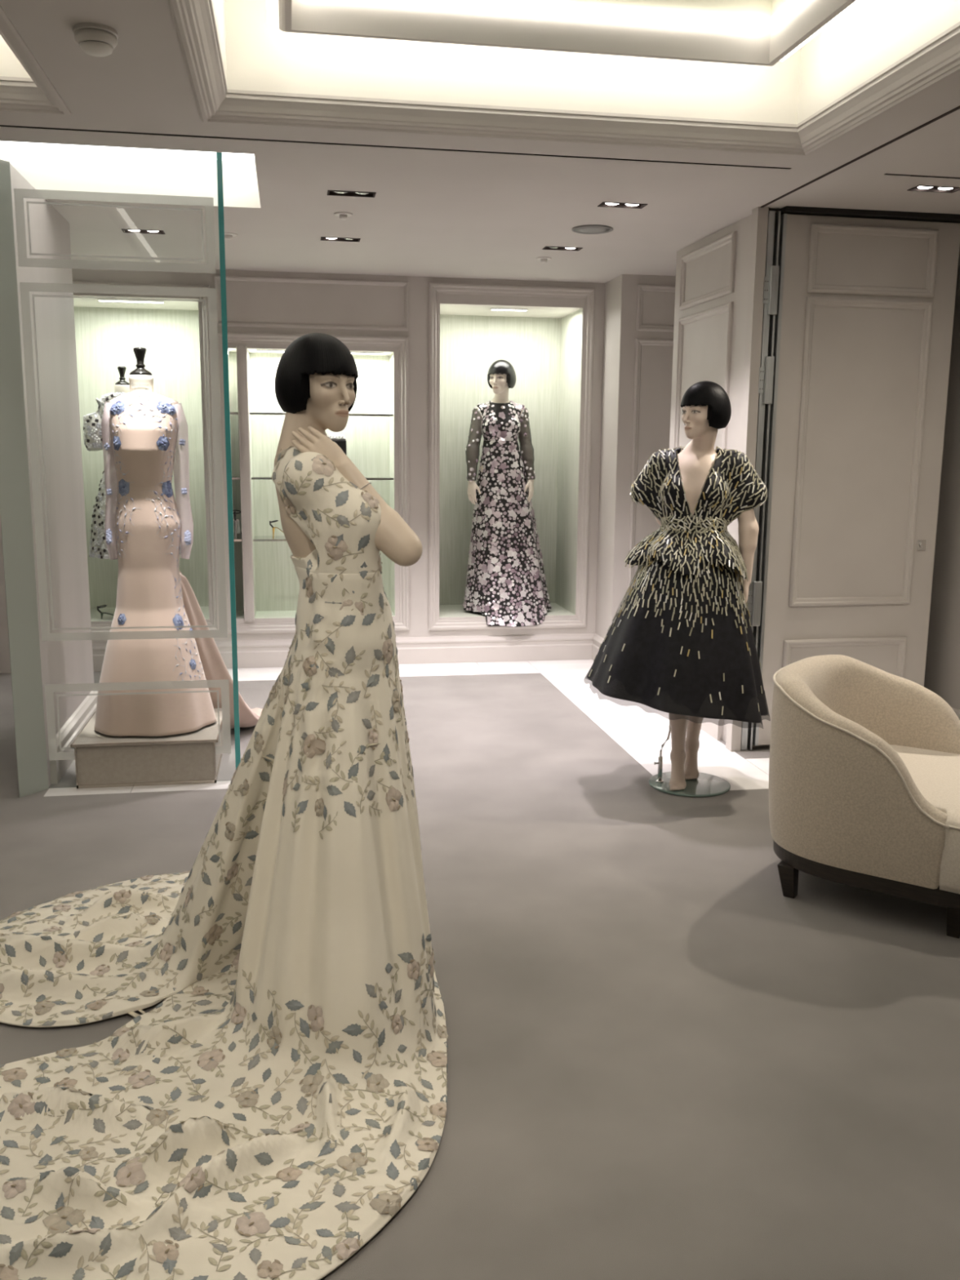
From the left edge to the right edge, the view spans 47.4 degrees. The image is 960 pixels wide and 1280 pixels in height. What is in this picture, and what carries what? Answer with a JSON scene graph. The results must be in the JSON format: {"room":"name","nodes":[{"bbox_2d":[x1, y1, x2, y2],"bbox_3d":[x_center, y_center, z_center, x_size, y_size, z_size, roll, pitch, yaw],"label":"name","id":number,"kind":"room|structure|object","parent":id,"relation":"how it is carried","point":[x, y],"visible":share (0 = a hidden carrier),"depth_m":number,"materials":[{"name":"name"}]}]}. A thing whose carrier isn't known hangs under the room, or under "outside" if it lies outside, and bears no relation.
{"room":"clothing store","nodes":[
{"label":"clothing store","id":0,"kind":"room"},
{"bbox_2d":[9,164,93,786],"bbox_3d":[-2.054,-0.733,5.191,0.115,2.600,1.220,-1,10,-10],"label":"wall","id":1,"kind":"structure","parent":0,"point":[62,662],"depth_m":5.19,"materials":[{"name":"paint"}]},
{"bbox_2d":[49,690,97,783],"bbox_3d":[-1.998,0.450,5.438,0.028,0.185,1.170,-1,10,-10],"label":"baseboard","id":2,"kind":"structure","parent":1,"relation":"attached to","point":[78,719],"depth_m":5.23,"materials":[{"name":"paint"}]},
{"bbox_2d":[0,268,604,673],"bbox_3d":[-2.233,-1.134,7.445,6.130,2.600,0.646,-1,10,-10],"label":"wall","id":3,"kind":"structure","parent":0,"point":[406,430],"depth_m":7.59,"materials":[{"name":"paint"}]},
{"bbox_2d":[97,604,114,618],"bbox_3d":[-2.473,-0.193,7.388,0.210,0.094,0.066,-5,11,-28],"label":"sandal","id":4,"kind":"object","parent":3,"relation":"in","point":[98,606],"visible":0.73,"depth_m":7.35,"materials":[{"name":"grey leather"}]},
{"bbox_2d":[97,298,164,303],"bbox_3d":[-2.265,-2.200,7.109,0.412,0.012,0.052,-1,10,-10],"label":"light","id":5,"kind":"object","parent":3,"relation":"attached to","point":[99,300],"visible":0.96,"depth_m":7.09,"materials":[{"name":"white"}]},
{"bbox_2d":[98,300,163,303],"bbox_3d":[-2.265,-2.200,7.109,0.400,0.012,0.040,-1,10,-10],"label":"diffuser","id":6,"kind":"object","parent":5,"relation":"attached to","point":[132,301],"depth_m":7.10,"materials":[{"name":"white"}]},
{"bbox_2d":[82,366,181,559],"bbox_3d":[-2.335,-1.000,7.430,0.648,1.669,0.494,-1,10,-10],"label":"mannequin","id":7,"kind":"object","parent":3,"relation":"on","point":[92,433],"visible":0.29,"depth_m":7.29,"materials":[{"name":"fabric"}]},
{"bbox_2d":[232,510,241,539],"bbox_3d":[-1.656,-0.788,7.434,0.082,0.197,0.263,-1,10,-10],"label":"sandal","id":8,"kind":"object","parent":3,"relation":"on","point":[237,532],"visible":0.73,"depth_m":7.36,"materials":[{"name":"clear glass"}]},
{"bbox_2d":[253,535,285,539],"bbox_3d":[-1.086,-0.708,7.599,0.950,0.008,0.300,-1,10,-10],"label":"glass shelf","id":9,"kind":"object","parent":3,"relation":"attached to","point":[255,537],"depth_m":7.55,"materials":[{"name":"glass"}]},
{"bbox_2d":[256,349,284,352],"bbox_3d":[-1.369,-1.897,7.159,0.179,0.012,0.188,-1,10,-10],"label":"light","id":10,"kind":"object","parent":3,"relation":"attached to","point":[259,350],"depth_m":7.21,"materials":[{"name":"white"}]},
{"bbox_2d":[269,520,283,538],"bbox_3d":[-1.340,-0.757,7.484,0.197,0.125,0.062,-3,11,-21],"label":"sandal","id":11,"kind":"object","parent":3,"relation":"on","point":[270,522],"visible":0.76,"depth_m":7.45,"materials":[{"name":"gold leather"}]},
{"bbox_2d":[251,414,390,417],"bbox_3d":[-1.079,-1.532,7.454,0.950,0.008,0.300,-1,10,-10],"label":"glass shelf","id":12,"kind":"object","parent":3,"relation":"attached to","point":[252,415],"depth_m":7.49,"materials":[{"name":"glass"}]},
{"bbox_2d":[252,476,392,478],"bbox_3d":[-1.082,-1.114,7.528,0.950,0.008,0.300,-1,10,-10],"label":"glass shelf","id":13,"kind":"object","parent":3,"relation":"attached to","point":[252,477],"depth_m":7.51,"materials":[{"name":"glass"}]},
{"bbox_2d":[327,435,346,455],"bbox_3d":[-1.020,-1.254,7.472,0.215,0.288,0.080,-1,10,-10],"label":"clutch bag","id":14,"kind":"object","parent":3,"relation":"on","point":[341,442],"visible":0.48,"depth_m":7.43,"materials":[{"name":"black leather"}]},
{"bbox_2d":[92,633,604,671],"bbox_3d":[-0.645,0.112,7.416,4.600,0.185,0.428,-1,10,-10],"label":"baseboard","id":15,"kind":"structure","parent":3,"relation":"attached to","point":[527,647],"depth_m":7.69,"materials":[{"name":"paint"}]},
{"bbox_2d":[350,351,383,354],"bbox_3d":[-0.752,-1.910,7.264,0.216,0.012,0.186,-1,10,-10],"label":"light","id":16,"kind":"object","parent":3,"relation":"attached to","point":[353,353],"depth_m":7.32,"materials":[{"name":"white"}]},
{"bbox_2d":[257,351,382,354],"bbox_3d":[-1.061,-1.916,7.285,0.820,0.012,0.040,-1,10,-10],"label":"diffuser","id":17,"kind":"object","parent":16,"relation":"attached to","point":[353,353],"depth_m":7.31,"materials":[{"name":"white"}]},
{"bbox_2d":[462,359,551,626],"bbox_3d":[0.203,-1.055,7.816,0.651,1.840,0.669,-1,10,-10],"label":"mannequin","id":18,"kind":"object","parent":3,"relation":"in","point":[505,581],"visible":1,"depth_m":7.74},
{"bbox_2d":[465,587,470,595],"bbox_3d":[-0.093,-0.346,7.867,0.011,0.058,0.061,-6,12,-33],"label":"flower","id":19,"kind":"object","parent":18,"relation":"on","point":[468,589],"depth_m":7.86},
{"bbox_2d":[470,568,474,577],"bbox_3d":[-0.058,-0.479,7.838,0.008,0.055,0.056,-9,14,-43],"label":"flower","id":20,"kind":"object","parent":18,"relation":"on","point":[472,571],"depth_m":7.84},
{"bbox_2d":[471,555,475,563],"bbox_3d":[-0.053,-0.572,7.835,0.007,0.056,0.055,-9,14,-42],"label":"flower","id":21,"kind":"object","parent":18,"relation":"on","point":[473,557],"depth_m":7.83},
{"bbox_2d":[473,591,479,599],"bbox_3d":[-0.028,-0.317,7.791,0.011,0.056,0.059,-9,13,-42],"label":"flower","id":22,"kind":"object","parent":18,"relation":"on","point":[476,594],"depth_m":7.79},
{"bbox_2d":[476,515,481,523],"bbox_3d":[-0.004,-0.856,7.787,0.006,0.051,0.053,-9,14,-42],"label":"flower","id":23,"kind":"object","parent":18,"relation":"on","point":[478,517],"depth_m":7.79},
{"bbox_2d":[475,541,482,549],"bbox_3d":[-0.008,-0.672,7.786,0.061,0.060,0.007,10,14,43],"label":"flower","id":24,"kind":"object","parent":18,"relation":"on","point":[478,544],"depth_m":7.79,"materials":[{"name":"fabric"}]},
{"bbox_2d":[476,529,482,537],"bbox_3d":[-0.004,-0.759,7.786,0.007,0.054,0.055,-9,14,-44],"label":"flower","id":25,"kind":"object","parent":18,"relation":"on","point":[479,532],"depth_m":7.79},
{"bbox_2d":[480,495,485,502],"bbox_3d":[0.020,-0.999,7.764,0.056,0.057,0.007,8,13,38],"label":"flower","id":26,"kind":"object","parent":18,"relation":"on","point":[482,498],"depth_m":7.76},
{"bbox_2d":[480,563,486,571],"bbox_3d":[0.025,-0.513,7.758,0.058,0.058,0.010,10,13,42],"label":"flower","id":27,"kind":"object","parent":18,"relation":"on","point":[483,566],"depth_m":7.76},
{"bbox_2d":[480,478,487,485],"bbox_3d":[0.027,-1.118,7.756,0.055,0.055,0.006,9,13,39],"label":"flower","id":28,"kind":"object","parent":18,"relation":"on","point":[483,481],"depth_m":7.75,"materials":[{"name":"fabric"}]},
{"bbox_2d":[482,578,487,585],"bbox_3d":[0.036,-0.410,7.743,0.048,0.045,0.008,10,14,43],"label":"flower","id":29,"kind":"object","parent":18,"relation":"on","point":[484,580],"depth_m":7.74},
{"bbox_2d":[483,529,488,536],"bbox_3d":[0.039,-0.755,7.753,0.049,0.051,0.007,8,13,38],"label":"flower","id":30,"kind":"object","parent":18,"relation":"on","point":[485,531],"depth_m":7.75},
{"bbox_2d":[482,497,489,505],"bbox_3d":[0.043,-0.981,7.746,0.061,0.059,0.007,7,12,34],"label":"flower","id":31,"kind":"object","parent":18,"relation":"on","point":[486,500],"depth_m":7.75,"materials":[{"name":"fabric"}]},
{"bbox_2d":[483,447,489,455],"bbox_3d":[0.044,-1.335,7.746,0.061,0.058,0.009,10,14,42],"label":"flower","id":32,"kind":"object","parent":18,"relation":"on","point":[486,450],"depth_m":7.75,"materials":[{"name":"fabric"}]},
{"bbox_2d":[484,604,489,612],"bbox_3d":[0.046,-0.222,7.715,0.057,0.055,0.013,8,12,35],"label":"flower","id":33,"kind":"object","parent":18,"relation":"on","point":[486,607],"depth_m":7.71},
{"bbox_2d":[486,508,492,515],"bbox_3d":[0.067,-0.902,7.733,0.054,0.054,0.009,6,11,27],"label":"flower","id":34,"kind":"object","parent":18,"relation":"on","point":[489,511],"depth_m":7.73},
{"bbox_2d":[487,564,493,571],"bbox_3d":[0.077,-0.510,7.724,0.054,0.053,0.013,4,11,18],"label":"flower","id":35,"kind":"object","parent":18,"relation":"on","point":[490,566],"depth_m":7.72,"materials":[{"name":"fabric"}]},
{"bbox_2d":[488,518,494,524],"bbox_3d":[0.082,-0.835,7.729,0.044,0.044,0.008,3,10,12],"label":"flower","id":36,"kind":"object","parent":18,"relation":"on","point":[491,521],"depth_m":7.73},
{"bbox_2d":[488,426,494,432],"bbox_3d":[0.086,-1.479,7.694,0.051,0.048,0.013,1,10,1],"label":"flower","id":37,"kind":"object","parent":18,"relation":"on","point":[491,428],"depth_m":7.69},
{"bbox_2d":[489,467,494,474],"bbox_3d":[0.090,-1.190,7.719,0.048,0.047,0.008,4,11,17],"label":"flower","id":38,"kind":"object","parent":18,"relation":"on","point":[491,469],"depth_m":7.72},
{"bbox_2d":[489,500,496,506],"bbox_3d":[0.091,-0.965,7.725,0.047,0.047,0.007,2,10,9],"label":"flower","id":39,"kind":"object","parent":18,"relation":"on","point":[492,503],"depth_m":7.72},
{"bbox_2d":[489,546,497,553],"bbox_3d":[0.098,-0.633,7.724,0.056,0.052,0.010,1,10,2],"label":"flower","id":40,"kind":"object","parent":18,"relation":"on","point":[492,549],"depth_m":7.72,"materials":[{"name":"fabric"}]},
{"bbox_2d":[490,557,497,564],"bbox_3d":[0.101,-0.559,7.726,0.054,0.053,0.011,1,10,1],"label":"flower","id":41,"kind":"object","parent":18,"relation":"on","point":[493,560],"depth_m":7.73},
{"bbox_2d":[490,459,497,467],"bbox_3d":[0.100,-1.244,7.716,0.056,0.055,0.009,3,10,11],"label":"flower","id":42,"kind":"object","parent":18,"relation":"on","point":[494,463],"depth_m":7.72,"materials":[{"name":"fabric"}]},
{"bbox_2d":[492,603,499,610],"bbox_3d":[0.111,-0.234,7.702,0.053,0.053,0.014,-1,10,-10],"label":"flower","id":43,"kind":"object","parent":18,"relation":"on","point":[495,606],"depth_m":7.70,"materials":[{"name":"fabric"}]},
{"bbox_2d":[493,564,500,572],"bbox_3d":[0.118,-0.502,7.722,0.052,0.054,0.014,-1,10,-10],"label":"flower","id":44,"kind":"object","parent":18,"relation":"on","point":[496,568],"depth_m":7.72,"materials":[{"name":"fabric"}]},
{"bbox_2d":[493,511,500,518],"bbox_3d":[0.122,-0.883,7.724,0.051,0.051,0.008,1,10,0],"label":"flower","id":45,"kind":"object","parent":18,"relation":"on","point":[496,513],"depth_m":7.72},
{"bbox_2d":[496,520,502,528],"bbox_3d":[0.135,-0.814,7.724,0.047,0.051,0.008,2,10,7],"label":"flower","id":46,"kind":"object","parent":18,"relation":"on","point":[499,523],"depth_m":7.72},
{"bbox_2d":[497,619,504,625],"bbox_3d":[0.148,-0.122,7.686,0.049,0.041,0.022,0,10,-2],"label":"flower","id":47,"kind":"object","parent":18,"relation":"on","point":[500,622],"depth_m":7.68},
{"bbox_2d":[497,436,505,444],"bbox_3d":[0.150,-1.401,7.713,0.058,0.056,0.022,-1,10,-10],"label":"flower","id":48,"kind":"object","parent":18,"relation":"on","point":[500,440],"depth_m":7.71,"materials":[{"name":"fabric"}]},
{"bbox_2d":[497,473,505,481],"bbox_3d":[0.149,-1.141,7.713,0.061,0.060,0.008,2,10,7],"label":"flower","id":49,"kind":"object","parent":18,"relation":"on","point":[500,477],"depth_m":7.71,"materials":[{"name":"fabric"}]},
{"bbox_2d":[498,411,505,417],"bbox_3d":[0.154,-1.583,7.709,0.049,0.047,0.016,-1,10,-10],"label":"flower","id":50,"kind":"object","parent":18,"relation":"on","point":[501,414],"depth_m":7.71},
{"bbox_2d":[498,588,505,595],"bbox_3d":[0.157,-0.342,7.714,0.046,0.046,0.012,3,10,12],"label":"flower","id":51,"kind":"object","parent":18,"relation":"on","point":[501,591],"depth_m":7.72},
{"bbox_2d":[500,577,506,582],"bbox_3d":[0.163,-0.424,7.715,0.047,0.051,0.011,5,11,24],"label":"flower","id":52,"kind":"object","parent":18,"relation":"on","point":[503,580],"depth_m":7.72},
{"bbox_2d":[499,462,506,470],"bbox_3d":[0.164,-1.221,7.707,0.053,0.050,0.010,0,10,-2],"label":"flower","id":53,"kind":"object","parent":18,"relation":"on","point":[503,466],"depth_m":7.71,"materials":[{"name":"fabric"}]},
{"bbox_2d":[500,488,506,494],"bbox_3d":[0.165,-1.045,7.714,0.048,0.048,0.007,2,10,6],"label":"flower","id":54,"kind":"object","parent":18,"relation":"on","point":[503,491],"depth_m":7.71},
{"bbox_2d":[500,431,507,438],"bbox_3d":[0.168,-1.447,7.712,0.054,0.051,0.012,-1,10,-10],"label":"flower","id":55,"kind":"object","parent":18,"relation":"on","point":[504,434],"depth_m":7.72,"materials":[{"name":"fabric"}]},
{"bbox_2d":[502,592,507,599],"bbox_3d":[0.174,-0.311,7.706,0.051,0.050,0.010,5,11,22],"label":"flower","id":56,"kind":"object","parent":18,"relation":"on","point":[504,595],"depth_m":7.70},
{"bbox_2d":[503,615,510,622],"bbox_3d":[0.189,-0.151,7.682,0.049,0.046,0.017,5,11,24],"label":"flower","id":57,"kind":"object","parent":18,"relation":"on","point":[506,618],"depth_m":7.68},
{"bbox_2d":[505,563,512,569],"bbox_3d":[0.202,-0.516,7.711,0.050,0.050,0.013,3,10,13],"label":"flower","id":58,"kind":"object","parent":18,"relation":"on","point":[508,566],"depth_m":7.71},
{"bbox_2d":[506,431,512,437],"bbox_3d":[0.206,-1.444,7.716,0.055,0.047,0.023,-1,10,-10],"label":"flower","id":59,"kind":"object","parent":18,"relation":"on","point":[508,434],"depth_m":7.72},
{"bbox_2d":[506,579,512,585],"bbox_3d":[0.207,-0.405,7.700,0.047,0.044,0.011,2,10,8],"label":"flower","id":60,"kind":"object","parent":18,"relation":"on","point":[509,582],"depth_m":7.70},
{"bbox_2d":[507,550,512,556],"bbox_3d":[0.218,-0.611,7.715,0.050,0.051,0.011,0,10,-3],"label":"flower","id":61,"kind":"object","parent":18,"relation":"on","point":[509,552],"depth_m":7.71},
{"bbox_2d":[509,497,515,502],"bbox_3d":[0.225,-0.990,7.724,0.050,0.050,0.008,-4,11,-22],"label":"flower","id":62,"kind":"object","parent":18,"relation":"on","point":[512,500],"depth_m":7.72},
{"bbox_2d":[508,509,515,516],"bbox_3d":[0.227,-0.894,7.723,0.053,0.053,0.010,-2,10,-16],"label":"flower","id":63,"kind":"object","parent":18,"relation":"on","point":[512,513],"depth_m":7.72,"materials":[{"name":"fabric"}]},
{"bbox_2d":[509,444,515,452],"bbox_3d":[0.234,-1.357,7.734,0.062,0.058,0.010,-6,12,-34],"label":"flower","id":64,"kind":"object","parent":18,"relation":"on","point":[512,447],"depth_m":7.73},
{"bbox_2d":[511,471,516,477],"bbox_3d":[0.239,-1.171,7.729,0.053,0.052,0.010,-5,11,-26],"label":"flower","id":65,"kind":"object","parent":18,"relation":"on","point":[513,473],"depth_m":7.73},
{"bbox_2d":[512,462,518,468],"bbox_3d":[0.252,-1.236,7.738,0.053,0.049,0.010,-6,12,-33],"label":"flower","id":66,"kind":"object","parent":18,"relation":"on","point":[515,464],"depth_m":7.74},
{"bbox_2d":[513,560,519,566],"bbox_3d":[0.257,-0.538,7.722,0.051,0.046,0.012,-4,11,-23],"label":"flower","id":67,"kind":"object","parent":18,"relation":"on","point":[516,562],"depth_m":7.72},
{"bbox_2d":[515,494,521,501],"bbox_3d":[0.274,-1.005,7.746,0.049,0.050,0.009,-6,12,-34],"label":"flower","id":68,"kind":"object","parent":18,"relation":"on","point":[518,497],"depth_m":7.75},
{"bbox_2d":[515,474,521,480],"bbox_3d":[0.274,-1.149,7.749,0.052,0.053,0.009,-5,11,-29],"label":"flower","id":69,"kind":"object","parent":18,"relation":"on","point":[518,477],"depth_m":7.75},
{"bbox_2d":[516,615,523,622],"bbox_3d":[0.280,-0.145,7.679,0.061,0.052,0.025,-4,11,-26],"label":"flower","id":70,"kind":"object","parent":18,"relation":"on","point":[519,618],"depth_m":7.68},
{"bbox_2d":[520,509,525,516],"bbox_3d":[0.306,-0.901,7.761,0.053,0.051,0.010,-6,12,-32],"label":"flower","id":71,"kind":"object","parent":18,"relation":"on","point":[522,512],"depth_m":7.76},
{"bbox_2d":[520,590,526,596],"bbox_3d":[0.306,-0.328,7.723,0.052,0.050,0.012,-4,11,-22],"label":"flower","id":72,"kind":"object","parent":18,"relation":"on","point":[522,593],"depth_m":7.72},
{"bbox_2d":[521,604,528,612],"bbox_3d":[0.321,-0.221,7.720,0.057,0.054,0.015,-5,11,-28],"label":"flower","id":73,"kind":"object","parent":18,"relation":"on","point":[525,608],"depth_m":7.72,"materials":[{"name":"fabric"}]},
{"bbox_2d":[522,506,528,515],"bbox_3d":[0.327,-0.916,7.774,0.058,0.060,0.011,-5,11,-28],"label":"flower","id":74,"kind":"object","parent":18,"relation":"on","point":[525,509],"depth_m":7.77,"materials":[{"name":"fabric"}]},
{"bbox_2d":[524,620,529,626],"bbox_3d":[0.332,-0.120,7.696,0.049,0.037,0.021,-5,11,-26],"label":"flower","id":75,"kind":"object","parent":18,"relation":"on","point":[526,623],"depth_m":7.69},
{"bbox_2d":[524,520,530,526],"bbox_3d":[0.339,-0.829,7.778,0.055,0.052,0.011,-6,12,-31],"label":"flower","id":76,"kind":"object","parent":18,"relation":"on","point":[527,522],"depth_m":7.78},
{"bbox_2d":[525,612,532,618],"bbox_3d":[0.345,-0.176,7.721,0.053,0.048,0.020,-5,11,-28],"label":"flower","id":77,"kind":"object","parent":18,"relation":"on","point":[528,615],"depth_m":7.72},
{"bbox_2d":[530,569,536,576],"bbox_3d":[0.382,-0.480,7.786,0.049,0.047,0.011,-5,11,-29],"label":"flower","id":78,"kind":"object","parent":18,"relation":"on","point":[533,572],"depth_m":7.78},
{"bbox_2d":[533,572,538,578],"bbox_3d":[0.401,-0.457,7.792,0.052,0.049,0.012,-5,12,-31],"label":"flower","id":79,"kind":"object","parent":18,"relation":"on","point":[535,575],"depth_m":7.79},
{"bbox_2d":[537,581,542,588],"bbox_3d":[0.425,-0.394,7.811,0.045,0.059,0.042,-1,10,-10],"label":"flower","id":80,"kind":"object","parent":18,"relation":"on","point":[539,583],"depth_m":7.80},
{"bbox_2d":[537,590,543,598],"bbox_3d":[0.438,-0.325,7.804,0.057,0.056,0.016,-9,14,-42],"label":"flower","id":81,"kind":"object","parent":18,"relation":"on","point":[540,595],"depth_m":7.80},
{"bbox_2d":[490,307,528,311],"bbox_3d":[0.200,-2.270,7.523,0.252,0.012,0.052,-1,10,-10],"label":"light","id":82,"kind":"object","parent":3,"relation":"attached to","point":[491,308],"visible":1,"depth_m":7.50,"materials":[{"name":"white"}]},
{"bbox_2d":[491,309,526,311],"bbox_3d":[0.200,-2.270,7.523,0.240,0.012,0.040,-1,10,-10],"label":"diffuser","id":83,"kind":"object","parent":82,"relation":"attached to","point":[491,309],"depth_m":7.51,"materials":[{"name":"white"}]},
{"bbox_2d":[0,659,959,1279],"bbox_3d":[0.108,1.039,3.089,9.200,0.120,11.600,-1,10,-10],"label":"floor","id":84,"kind":"structure","parent":0,"point":[664,1062],"depth_m":2.98,"materials":[{"name":"grey carpet"}]},
{"bbox_2d":[0,151,240,797],"bbox_3d":[-1.518,-0.723,4.584,0.928,2.800,0.127,-1,10,-10],"label":"glass wall","id":85,"kind":"structure","parent":84,"relation":"on","point":[15,514],"depth_m":4.58,"materials":[{"name":"teal"}]},
{"bbox_2d":[70,707,222,788],"bbox_3d":[-1.530,0.497,5.146,0.628,0.202,0.622,-1,10,-10],"label":"plinth","id":86,"kind":"object","parent":84,"relation":"on","point":[101,760],"visible":0.73,"depth_m":4.87,"materials":[{"name":"beige wood"}]},
{"bbox_2d":[94,346,262,736],"bbox_3d":[-1.351,-0.415,5.358,0.537,1.912,1.341,5,11,25],"label":"mannequin","id":87,"kind":"object","parent":86,"relation":"on","point":[145,435],"visible":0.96,"depth_m":4.91,"materials":[{"name":"fabric"}]},
{"bbox_2d":[0,333,448,1279],"bbox_3d":[-0.780,0.147,2.648,1.412,1.758,2.192,-1,10,-10],"label":"mannequin","id":88,"kind":"object","parent":84,"relation":"on","point":[284,1098],"visible":1,"depth_m":2.62},
{"bbox_2d":[583,381,770,797],"bbox_3d":[0.881,-0.218,4.781,0.815,1.778,0.819,-1,10,-10],"label":"mannequin","id":89,"kind":"object","parent":84,"relation":"on","point":[679,646],"visible":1,"depth_m":4.60},
{"bbox_2d":[768,654,959,938],"bbox_3d":[1.453,0.489,3.760,0.859,0.753,0.847,7,12,34],"label":"armchair","id":90,"kind":"object","parent":84,"relation":"on","point":[864,786],"visible":1,"depth_m":3.52,"materials":[{"name":"beige fabric"}]},
{"bbox_2d":[0,0,959,283],"bbox_3d":[0.134,-1.920,2.566,9.200,0.711,11.600,-1,10,-10],"label":"ceiling","id":91,"kind":"structure","parent":0,"point":[844,95],"depth_m":3.92,"materials":[{"name":"paint"}]},
{"bbox_2d":[73,22,118,57],"bbox_3d":[-1.042,-1.623,2.972,0.116,0.058,0.116,-1,10,-10],"label":"smoke detector","id":92,"kind":"object","parent":91,"relation":"attached to","point":[94,39],"visible":1,"depth_m":2.94,"materials":[{"name":"white plastic"}]},
{"bbox_2d":[121,228,164,234],"bbox_3d":[-1.773,-2.196,5.762,0.212,0.093,0.092,-1,10,-10],"label":"recessed light","id":93,"kind":"object","parent":91,"relation":"in","point":[131,231],"visible":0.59,"depth_m":5.79,"materials":[{"name":"brown"}]},
{"bbox_2d":[224,232,237,239],"bbox_3d":[-1.336,-2.146,5.826,0.090,0.027,0.090,-1,10,-10],"label":"cap","id":94,"kind":"object","parent":91,"relation":"attached to","point":[228,236],"visible":0.83,"depth_m":5.81,"materials":[{"name":"white plastic"}]},
{"bbox_2d":[320,236,360,241],"bbox_3d":[-0.757,-2.217,5.931,0.212,0.093,0.092,-1,10,-10],"label":"recessed light","id":95,"kind":"object","parent":91,"relation":"in","point":[322,238],"visible":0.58,"depth_m":5.96,"materials":[{"name":"brown"}]},
{"bbox_2d":[333,212,352,220],"bbox_3d":[-0.660,-2.045,5.291,0.090,0.027,0.090,-1,10,-10],"label":"cap","id":96,"kind":"object","parent":91,"relation":"attached to","point":[343,215],"visible":1,"depth_m":5.27,"materials":[{"name":"white plastic"}]},
{"bbox_2d":[327,190,376,197],"bbox_3d":[-0.570,-2.025,4.852,0.212,0.093,0.092,-1,10,-10],"label":"recessed light","id":97,"kind":"object","parent":91,"relation":"in","point":[331,193],"visible":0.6,"depth_m":4.88,"materials":[{"name":"brown"}]},
{"bbox_2d":[0,124,791,168],"bbox_3d":[-1.170,-1.857,3.950,4.890,0.059,0.020,-1,10,-10],"label":"ceiling vent","id":98,"kind":"object","parent":91,"relation":"in","point":[0,125],"visible":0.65,"depth_m":4.10,"materials":[{"name":"brown"}]},
{"bbox_2d":[536,257,551,262],"bbox_3d":[0.379,-2.248,6.486,0.090,0.027,0.090,-1,10,-10],"label":"cap","id":99,"kind":"object","parent":91,"relation":"attached to","point":[543,260],"visible":1,"depth_m":6.47,"materials":[{"name":"white plastic"}]},
{"bbox_2d":[542,246,582,250],"bbox_3d":[0.464,-2.245,6.147,0.212,0.093,0.092,-1,10,-10],"label":"recessed light","id":100,"kind":"object","parent":91,"relation":"in","point":[559,248],"visible":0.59,"depth_m":6.18,"materials":[{"name":"brown"}]},
{"bbox_2d":[571,224,613,234],"bbox_3d":[0.575,-2.098,5.599,0.212,0.009,0.212,-1,10,-10],"label":"ceiling speaker","id":101,"kind":"object","parent":91,"relation":"attached to","point":[590,228],"visible":1,"depth_m":5.58,"materials":[{"name":"grey"}]},
{"bbox_2d":[574,226,610,233],"bbox_3d":[0.575,-2.097,5.599,0.184,0.004,0.184,-1,10,-10],"label":"grille","id":102,"kind":"object","parent":101,"relation":"attached to","point":[577,229],"depth_m":5.60,"materials":[{"name":"grey"}]},
{"bbox_2d":[597,201,647,208],"bbox_3d":[0.656,-2.046,5.035,0.212,0.093,0.092,-1,10,-10],"label":"recessed light","id":103,"kind":"object","parent":91,"relation":"in","point":[604,204],"visible":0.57,"depth_m":5.07,"materials":[{"name":"brown"}]},
{"bbox_2d":[884,173,959,178],"bbox_3d":[2.085,-1.927,4.506,0.905,0.059,0.020,-1,10,-10],"label":"ceiling vent","id":104,"kind":"object","parent":91,"relation":"in","point":[884,174],"visible":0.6,"depth_m":4.47,"materials":[{"name":"brown"}]},
{"bbox_2d":[906,176,959,193],"bbox_3d":[1.947,-1.970,4.669,0.212,0.093,0.092,-1,10,-10],"label":"recessed light","id":105,"kind":"object","parent":91,"relation":"in","point":[919,188],"visible":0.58,"depth_m":4.70,"materials":[{"name":"brown"}]},
{"bbox_2d":[595,274,675,638],"bbox_3d":[1.244,-1.127,7.578,0.770,2.600,0.520,-1,10,-10],"label":"wall","id":106,"kind":"structure","parent":0,"point":[638,328],"depth_m":7.26,"materials":[{"name":"paint"}]},
{"bbox_2d":[669,210,777,746],"bbox_3d":[1.545,-0.838,5.960,0.730,2.600,1.140,-1,10,-10],"label":"wall panel","id":107,"kind":"object","parent":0,"point":[713,272],"visible":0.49,"depth_m":5.69,"materials":[{"name":"paint"}]},
{"bbox_2d":[701,722,723,740],"bbox_3d":[1.169,0.346,6.179,0.028,0.185,1.000,-1,10,-10],"label":"baseboard","id":108,"kind":"object","parent":107,"relation":"attached to","point":[716,731],"visible":0.06,"depth_m":5.75,"materials":[{"name":"paint"}]},
{"bbox_2d":[725,206,781,751],"bbox_3d":[1.328,-0.725,5.311,0.122,2.600,0.088,-1,10,-10],"label":"trim","id":109,"kind":"structure","parent":107,"relation":"attached to","point":[764,268],"depth_m":5.19,"materials":[{"name":"paint"}]},
{"bbox_2d":[752,205,959,745],"bbox_3d":[1.868,-0.752,5.406,0.982,2.570,0.145,-1,10,-10],"label":"door","id":110,"kind":"structure","parent":107,"relation":"attached to","point":[864,323],"depth_m":5.33,"materials":[{"name":"paint"}]},
{"bbox_2d":[924,244,959,710],"bbox_3d":[2.436,-0.827,5.941,0.100,2.600,4.200,-1,10,-10],"label":"wall","id":111,"kind":"structure","parent":0,"point":[942,669],"depth_m":5.68,"materials":[{"name":"paint"}]},
{"bbox_2d":[951,706,959,719],"bbox_3d":[2.505,0.511,5.316,0.028,0.185,2.500,-1,10,-10],"label":"baseboard","id":112,"kind":"structure","parent":111,"relation":"attached to","point":[957,712],"depth_m":5.62,"materials":[{"name":"paint"}]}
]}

